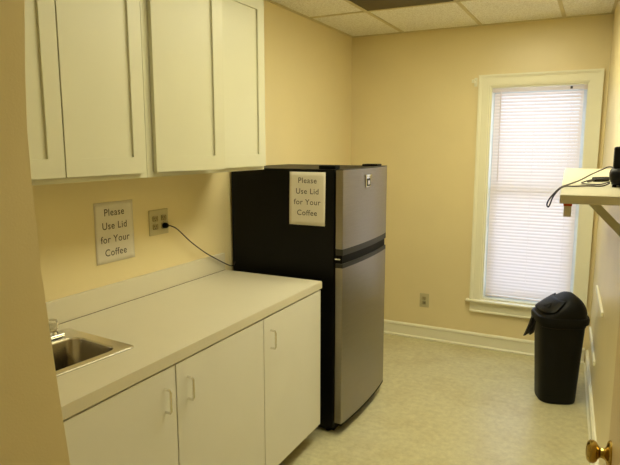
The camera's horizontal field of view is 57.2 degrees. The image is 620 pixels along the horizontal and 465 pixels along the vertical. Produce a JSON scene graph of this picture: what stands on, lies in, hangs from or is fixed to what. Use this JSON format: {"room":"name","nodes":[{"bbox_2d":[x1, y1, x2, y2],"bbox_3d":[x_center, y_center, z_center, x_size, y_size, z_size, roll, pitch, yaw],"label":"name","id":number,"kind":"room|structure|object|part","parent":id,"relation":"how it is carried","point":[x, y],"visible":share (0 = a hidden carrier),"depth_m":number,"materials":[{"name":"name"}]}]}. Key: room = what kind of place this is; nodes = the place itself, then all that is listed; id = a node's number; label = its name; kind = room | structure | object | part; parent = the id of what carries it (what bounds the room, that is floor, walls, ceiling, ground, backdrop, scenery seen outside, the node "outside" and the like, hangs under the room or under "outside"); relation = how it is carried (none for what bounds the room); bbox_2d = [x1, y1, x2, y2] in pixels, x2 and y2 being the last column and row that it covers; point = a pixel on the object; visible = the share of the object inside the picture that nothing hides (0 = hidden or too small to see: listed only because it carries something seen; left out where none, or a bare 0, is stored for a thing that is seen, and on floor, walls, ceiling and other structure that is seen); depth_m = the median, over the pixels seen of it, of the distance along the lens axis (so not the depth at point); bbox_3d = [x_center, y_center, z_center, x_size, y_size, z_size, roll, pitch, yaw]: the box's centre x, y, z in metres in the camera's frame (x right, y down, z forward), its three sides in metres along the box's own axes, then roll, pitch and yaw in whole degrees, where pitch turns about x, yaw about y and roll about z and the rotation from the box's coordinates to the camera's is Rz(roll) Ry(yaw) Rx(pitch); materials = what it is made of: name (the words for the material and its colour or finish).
{"room":"office break room","nodes":[
{"label":"office break room","id":0,"kind":"room"},
{"bbox_2d":[0,0,69,464],"bbox_3d":[-1.376,0.298,0.440,1.055,2.527,2.050,4,10,27],"label":"wall","id":1,"kind":"structure","parent":0,"point":[32,431],"depth_m":1.09,"materials":[{"name":"yellow paint"}]},
{"bbox_2d":[32,0,351,301],"bbox_3d":[-1.042,0.000,2.394,0.140,2.527,6.178,4,10,27],"label":"wall","id":2,"kind":"structure","parent":0,"point":[308,63],"depth_m":3.19,"materials":[{"name":"yellow paint"}]},
{"bbox_2d":[25,0,146,185],"bbox_3d":[-1.004,-0.618,1.827,0.350,0.920,0.974,4,10,27],"label":"upper cabinet","id":3,"kind":"object","parent":2,"relation":"attached to","point":[84,71],"visible":0.94,"depth_m":1.94,"materials":[{"name":"beige paint"}]},
{"bbox_3d":[-0.907,-0.572,1.657,0.020,0.840,0.389,4,10,27],"label":"door","id":4,"kind":"part","parent":3,"relation":"part of","materials":[{"name":"beige paint"}]},
{"bbox_2d":[93,199,134,265],"bbox_3d":[-0.878,-0.004,2.561,0.002,0.272,0.229,4,10,27],"label":"paper notice","id":5,"kind":"object","parent":2,"relation":"attached to","point":[113,221],"visible":1,"depth_m":2.56,"materials":[{"name":"white paper"}]},
{"bbox_2d":[46,253,224,323],"bbox_3d":[-0.937,0.296,2.468,0.020,0.100,1.920,4,10,27],"label":"backsplash","id":6,"kind":"structure","parent":2,"relation":"attached to","point":[74,306],"depth_m":2.64,"materials":[{"name":"beige laminate"}]},
{"bbox_2d":[148,208,167,235],"bbox_3d":[-0.745,-0.051,2.809,0.012,0.125,0.135,4,10,27],"label":"electrical outlet","id":7,"kind":"object","parent":2,"relation":"attached to","point":[158,217],"visible":0.98,"depth_m":2.80,"materials":[{"name":"beige plastic"}]},
{"bbox_2d":[152,216,157,221],"bbox_3d":[-0.757,-0.067,2.779,0.009,0.028,0.033,4,10,27],"label":"receptacle","id":8,"kind":"object","parent":7,"relation":"attached to","point":[154,218],"depth_m":2.78,"materials":[{"name":"beige plastic"}]},
{"bbox_2d":[162,223,234,265],"bbox_3d":[-0.586,0.073,3.100,0.034,0.323,0.592,4,10,27],"label":"power cord","id":9,"kind":"object","parent":7,"relation":"attached to","point":[164,225],"visible":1,"depth_m":2.97,"materials":[{"name":"black plastic"}]},
{"bbox_2d":[140,0,265,177],"bbox_3d":[-0.559,-0.741,2.636,0.402,0.920,0.884,4,10,27],"label":"upper cabinet","id":10,"kind":"object","parent":2,"relation":"attached to","point":[203,65],"visible":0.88,"depth_m":2.45,"materials":[{"name":"beige paint"}]},
{"bbox_3d":[-0.507,-0.682,2.380,0.020,0.840,0.398,6,10,34],"label":"door","id":11,"kind":"part","parent":10,"relation":"part of","materials":[{"name":"beige paint"}]},
{"bbox_3d":[-0.339,-0.740,2.764,0.020,0.840,0.424,4,10,27],"label":"door","id":12,"kind":"part","parent":10,"relation":"part of","materials":[{"name":"beige paint"}]},
{"bbox_2d":[279,334,589,464],"bbox_3d":[0.072,1.384,2.033,2.640,0.100,6.178,4,10,27],"label":"floor","id":13,"kind":"structure","parent":0,"point":[435,403],"depth_m":3.43,"materials":[{"name":"beige tile"}]},
{"bbox_2d":[63,319,264,464],"bbox_3d":[-0.779,0.877,2.143,0.673,0.868,1.328,4,10,27],"label":"base cabinet","id":14,"kind":"object","parent":13,"relation":"on","point":[206,407],"visible":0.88,"depth_m":2.09,"materials":[{"name":"white laminate"}]},
{"bbox_3d":[-0.614,0.881,1.811,0.019,0.762,0.576,4,10,27],"label":"door","id":15,"kind":"part","parent":14,"relation":"part of","materials":[{"name":"white laminate"}]},
{"bbox_3d":[-0.488,0.583,1.962,0.031,0.093,0.009,4,10,27],"label":"handle","id":16,"kind":"part","parent":14,"relation":"part of","materials":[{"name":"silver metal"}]},
{"bbox_2d":[46,253,321,419],"bbox_3d":[-0.658,0.337,2.331,0.646,0.140,1.920,4,10,27],"label":"countertop","id":17,"kind":"structure","parent":14,"relation":"on","point":[169,315],"depth_m":2.41,"materials":[{"name":"beige laminate"}]},
{"bbox_2d":[48,319,64,339],"bbox_3d":[-0.970,0.344,2.005,0.175,0.130,0.282,4,10,27],"label":"faucet","id":18,"kind":"object","parent":17,"relation":"on","point":[53,323],"visible":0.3,"depth_m":2.10,"materials":[{"name":"silver metal"}]},
{"bbox_3d":[-0.960,0.344,2.115,0.045,0.041,0.044,4,10,27],"label":"knob","id":19,"kind":"part","parent":18,"relation":"part of","materials":[{"name":"white plastic"}]},
{"bbox_3d":[-0.960,0.372,2.119,0.044,0.014,0.044,4,10,27],"label":"knob","id":20,"kind":"part","parent":18,"relation":"part of","materials":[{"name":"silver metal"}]},
{"bbox_3d":[-1.014,0.398,2.036,0.052,0.014,0.280,5,10,32],"label":"plate","id":21,"kind":"part","parent":18,"relation":"part of","materials":[{"name":"silver metal"}]},
{"bbox_2d":[51,329,133,376],"bbox_3d":[-0.935,0.505,1.918,0.386,0.160,0.555,5,10,32],"label":"sink","id":22,"kind":"object","parent":17,"relation":"in","point":[75,350],"visible":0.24,"depth_m":2.10,"materials":[{"name":"metal"}]},
{"bbox_3d":[-0.432,0.567,2.070,0.031,0.093,0.009,4,10,27],"label":"handle","id":23,"kind":"part","parent":14,"relation":"part of","materials":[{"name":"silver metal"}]},
{"bbox_3d":[-0.349,0.802,2.328,0.019,0.762,0.586,4,10,27],"label":"door","id":24,"kind":"part","parent":14,"relation":"part of","materials":[{"name":"white laminate"}]},
{"bbox_2d":[262,290,320,464],"bbox_3d":[-0.346,0.749,2.986,0.673,0.868,0.581,4,10,27],"label":"base cabinet","id":25,"kind":"object","parent":13,"relation":"on","point":[291,334],"visible":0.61,"depth_m":2.80,"materials":[{"name":"white laminate"}]},
{"bbox_3d":[-0.166,0.488,2.589,0.031,0.093,0.009,4,10,27],"label":"handle","id":26,"kind":"part","parent":25,"relation":"part of","materials":[{"name":"beige plastic"}]},
{"bbox_2d":[231,164,386,430],"bbox_3d":[0.025,0.331,3.564,0.738,1.520,0.698,4,10,27],"label":"refrigerator","id":27,"kind":"object","parent":13,"relation":"on","point":[347,254],"visible":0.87,"depth_m":3.23,"materials":[{"name":"black metal"}]},
{"bbox_2d":[289,172,325,225],"bbox_3d":[-0.016,-0.184,3.111,0.224,0.292,0.002,4,10,27],"label":"paper notice","id":28,"kind":"object","parent":27,"relation":"attached to","point":[307,189],"visible":1,"depth_m":3.11,"materials":[{"name":"white paper"}]},
{"bbox_3d":[0.322,1.042,3.522,0.059,0.012,0.694,4,10,27],"label":"trim","id":29,"kind":"part","parent":27,"relation":"part of","materials":[{"name":"black plastic"}]},
{"bbox_3d":[0.322,0.592,3.453,0.059,0.898,0.695,4,10,27],"label":"fridge door","id":30,"kind":"part","parent":27,"relation":"part of","materials":[{"name":"silver metal"}]},
{"bbox_3d":[0.322,0.136,3.384,0.059,0.024,0.694,4,10,27],"label":"handle trim","id":31,"kind":"part","parent":27,"relation":"part of","materials":[{"name":"grey plastic"}]},
{"bbox_3d":[0.322,0.062,3.372,0.059,0.034,0.694,4,10,27],"label":"handle trim","id":32,"kind":"part","parent":27,"relation":"part of","materials":[{"name":"grey plastic"}]},
{"bbox_3d":[0.322,-0.165,3.338,0.059,0.425,0.695,4,10,27],"label":"freezer door","id":33,"kind":"part","parent":27,"relation":"part of","materials":[{"name":"silver metal"}]},
{"bbox_2d":[523,291,589,404],"bbox_3d":[1.570,0.726,3.663,0.372,0.708,0.312,1,9,7],"label":"waste bin","id":34,"kind":"object","parent":13,"relation":"on","point":[558,322],"visible":1,"depth_m":3.56,"materials":[{"name":"black plastic"}]},
{"bbox_3d":[1.594,0.444,3.617,0.297,0.136,0.290,1,9,6],"label":"domed lid","id":35,"kind":"part","parent":34,"relation":"part of","materials":[{"name":"black plastic"}]},
{"bbox_2d":[272,0,614,35],"bbox_3d":[0.072,-1.203,1.639,2.640,0.080,6.178,4,10,27],"label":"ceiling","id":36,"kind":"structure","parent":0,"point":[447,15],"depth_m":3.90,"materials":[{"name":"tile"}]},
{"bbox_2d":[349,0,453,10],"bbox_3d":[0.377,-1.397,3.178,0.582,0.007,1.192,4,10,27],"label":"ceiling panel","id":37,"kind":"object","parent":36,"relation":"attached to","point":[368,5],"visible":1,"depth_m":3.63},
{"bbox_2d":[266,0,617,37],"bbox_3d":[0.007,-1.167,1.684,2.208,0.009,5.888,4,10,27],"label":"trim","id":38,"kind":"structure","parent":36,"relation":"attached to","point":[458,2],"depth_m":3.97,"materials":[{"name":"beige metal"}]},
{"bbox_2d":[351,14,613,362],"bbox_3d":[1.252,-0.334,4.590,1.942,2.527,0.140,4,10,27],"label":"wall","id":39,"kind":"structure","parent":0,"point":[415,96],"depth_m":4.60,"materials":[{"name":"yellow paint"}]},
{"bbox_2d":[420,293,428,307],"bbox_3d":[0.962,0.572,4.791,0.078,0.118,0.012,4,10,27],"label":"electrical outlet","id":40,"kind":"object","parent":39,"relation":"attached to","point":[424,298],"visible":1,"depth_m":4.79,"materials":[{"name":"beige plastic"}]},
{"bbox_2d":[472,78,477,86],"bbox_3d":[1.258,-1.151,4.351,0.024,0.065,0.063,7,11,40],"label":"curtain bracket","id":41,"kind":"object","parent":39,"relation":"attached to","point":[475,81],"visible":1,"depth_m":4.37,"materials":[{"name":"beige paint"}]},
{"bbox_2d":[384,319,584,363],"bbox_3d":[1.205,0.865,4.704,1.920,0.122,0.024,4,10,27],"label":"baseboard","id":42,"kind":"structure","parent":39,"relation":"attached to","point":[418,331],"depth_m":4.67,"materials":[{"name":"beige paint"}]},
{"bbox_2d":[465,68,604,318],"bbox_3d":[1.693,-0.260,4.346,0.893,1.858,0.192,4,10,27],"label":"window","id":43,"kind":"structure","parent":39,"relation":"in","point":[592,102],"depth_m":4.30,"materials":[{"name":"beige paint"}]},
{"bbox_3d":[1.675,0.568,4.436,0.893,0.019,0.112,4,10,27],"label":"sill","id":44,"kind":"part","parent":43,"relation":"part of","materials":[{"name":"beige paint"}]},
{"bbox_3d":[1.716,0.101,4.433,0.652,0.885,0.030,4,10,27],"label":"sash","id":45,"kind":"part","parent":43,"relation":"part of","materials":[{"name":"white paint"}]},
{"bbox_2d":[485,84,587,301],"bbox_3d":[1.691,-0.274,4.321,0.649,1.625,0.050,4,10,27],"label":"window blind","id":46,"kind":"object","parent":43,"relation":"attached to","point":[530,250],"visible":0.92,"depth_m":4.33,"materials":[{"name":"white plastic"}]},
{"bbox_3d":[1.690,0.521,4.451,0.616,0.014,0.022,4,10,27],"label":"rail","id":47,"kind":"part","parent":46,"relation":"part of","materials":[{"name":"white plastic"}]},
{"bbox_3d":[1.671,-0.262,4.321,0.002,1.586,0.004,4,10,27],"label":"lift cord","id":48,"kind":"part","parent":46,"relation":"part of","materials":[{"name":"white fabric"}]},
{"bbox_3d":[1.692,-1.061,4.206,0.646,0.028,0.032,4,10,27],"label":"head rail","id":49,"kind":"part","parent":46,"relation":"part of","materials":[{"name":"white plastic"}]},
{"bbox_3d":[1.890,-0.246,4.212,0.002,1.586,0.004,4,10,27],"label":"lift cord","id":50,"kind":"part","parent":46,"relation":"part of","materials":[{"name":"white fabric"}]},
{"bbox_3d":[1.731,-0.696,4.340,0.652,0.797,0.030,4,10,27],"label":"sash","id":51,"kind":"part","parent":43,"relation":"part of","materials":[{"name":"white paint"}]},
{"bbox_2d":[588,0,619,464],"bbox_3d":[0.916,0.157,1.362,0.140,2.527,6.000,4,9,24],"label":"wall","id":52,"kind":"structure","parent":0,"point":[607,255],"depth_m":3.06,"materials":[{"name":"yellow paint"}]},
{"bbox_2d":[559,168,619,236],"bbox_3d":[1.148,-0.124,2.304,0.234,0.200,1.935,4,9,24],"label":"wall shelf","id":53,"kind":"object","parent":52,"relation":"attached to","point":[594,197],"visible":0.88,"depth_m":1.68,"materials":[{"name":"beige paint"}]},
{"bbox_2d":[563,204,571,216],"bbox_3d":[0.677,-0.060,1.496,0.021,0.037,0.006,4,10,27],"label":"tag","id":54,"kind":"object","parent":53,"relation":"hanging from","point":[567,207],"visible":0.83,"depth_m":1.50,"materials":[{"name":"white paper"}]},
{"bbox_2d":[546,166,612,207],"bbox_3d":[0.875,-0.145,1.761,0.102,0.106,0.484,8,12,42],"label":"cable","id":55,"kind":"object","parent":53,"relation":"on","point":[566,185],"visible":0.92,"depth_m":1.72,"materials":[{"name":"grey plastic"}]},
{"bbox_2d":[581,178,609,184],"bbox_3d":[0.920,-0.166,1.834,0.085,0.021,0.154,4,10,27],"label":"cable","id":56,"kind":"object","parent":53,"relation":"on","point":[597,178],"visible":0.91,"depth_m":1.84,"materials":[{"name":"plastic"}]},
{"bbox_2d":[587,177,609,181],"bbox_3d":[1.010,-0.191,1.949,0.106,0.037,0.163,4,10,27],"label":"power adapter","id":57,"kind":"object","parent":53,"relation":"on","point":[600,180],"visible":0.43,"depth_m":1.98,"materials":[{"name":"black plastic"}]},
{"bbox_2d":[609,147,619,186],"bbox_3d":[0.973,-0.205,1.766,0.072,0.122,0.190,4,10,27],"label":"router","id":58,"kind":"object","parent":53,"relation":"on","point":[614,174],"visible":1,"depth_m":1.71,"materials":[{"name":"black plastic"}]},
{"bbox_2d":[584,350,598,464],"bbox_3d":[0.891,1.325,1.685,0.024,0.122,5.700,4,9,24],"label":"baseboard","id":59,"kind":"structure","parent":52,"relation":"attached to","point":[588,387],"depth_m":3.46,"materials":[{"name":"beige paint"}]},
{"bbox_2d":[589,326,594,365],"bbox_3d":[1.847,0.733,3.727,0.014,0.027,0.730,4,9,24],"label":"trim","id":60,"kind":"structure","parent":52,"relation":"attached to","point":[590,329],"depth_m":3.65,"materials":[{"name":"beige paint"}]},
{"bbox_2d":[596,285,603,316],"bbox_3d":[1.689,0.394,3.321,0.014,0.026,0.660,4,9,24],"label":"trim","id":61,"kind":"structure","parent":52,"relation":"attached to","point":[597,287],"depth_m":3.25,"materials":[{"name":"beige paint"}]},
{"bbox_2d":[585,314,619,464],"bbox_3d":[0.501,0.466,0.912,0.085,2.028,0.804,4,9,24],"label":"door","id":62,"kind":"structure","parent":52,"relation":"in","point":[610,453],"depth_m":1.20,"materials":[{"name":"beige wood"}]},
{"bbox_3d":[0.621,0.473,1.224,0.050,0.060,0.060,4,10,27],"label":"knob","id":63,"kind":"part","parent":62,"relation":"part of","materials":[{"name":"gold metal"}]}
]}

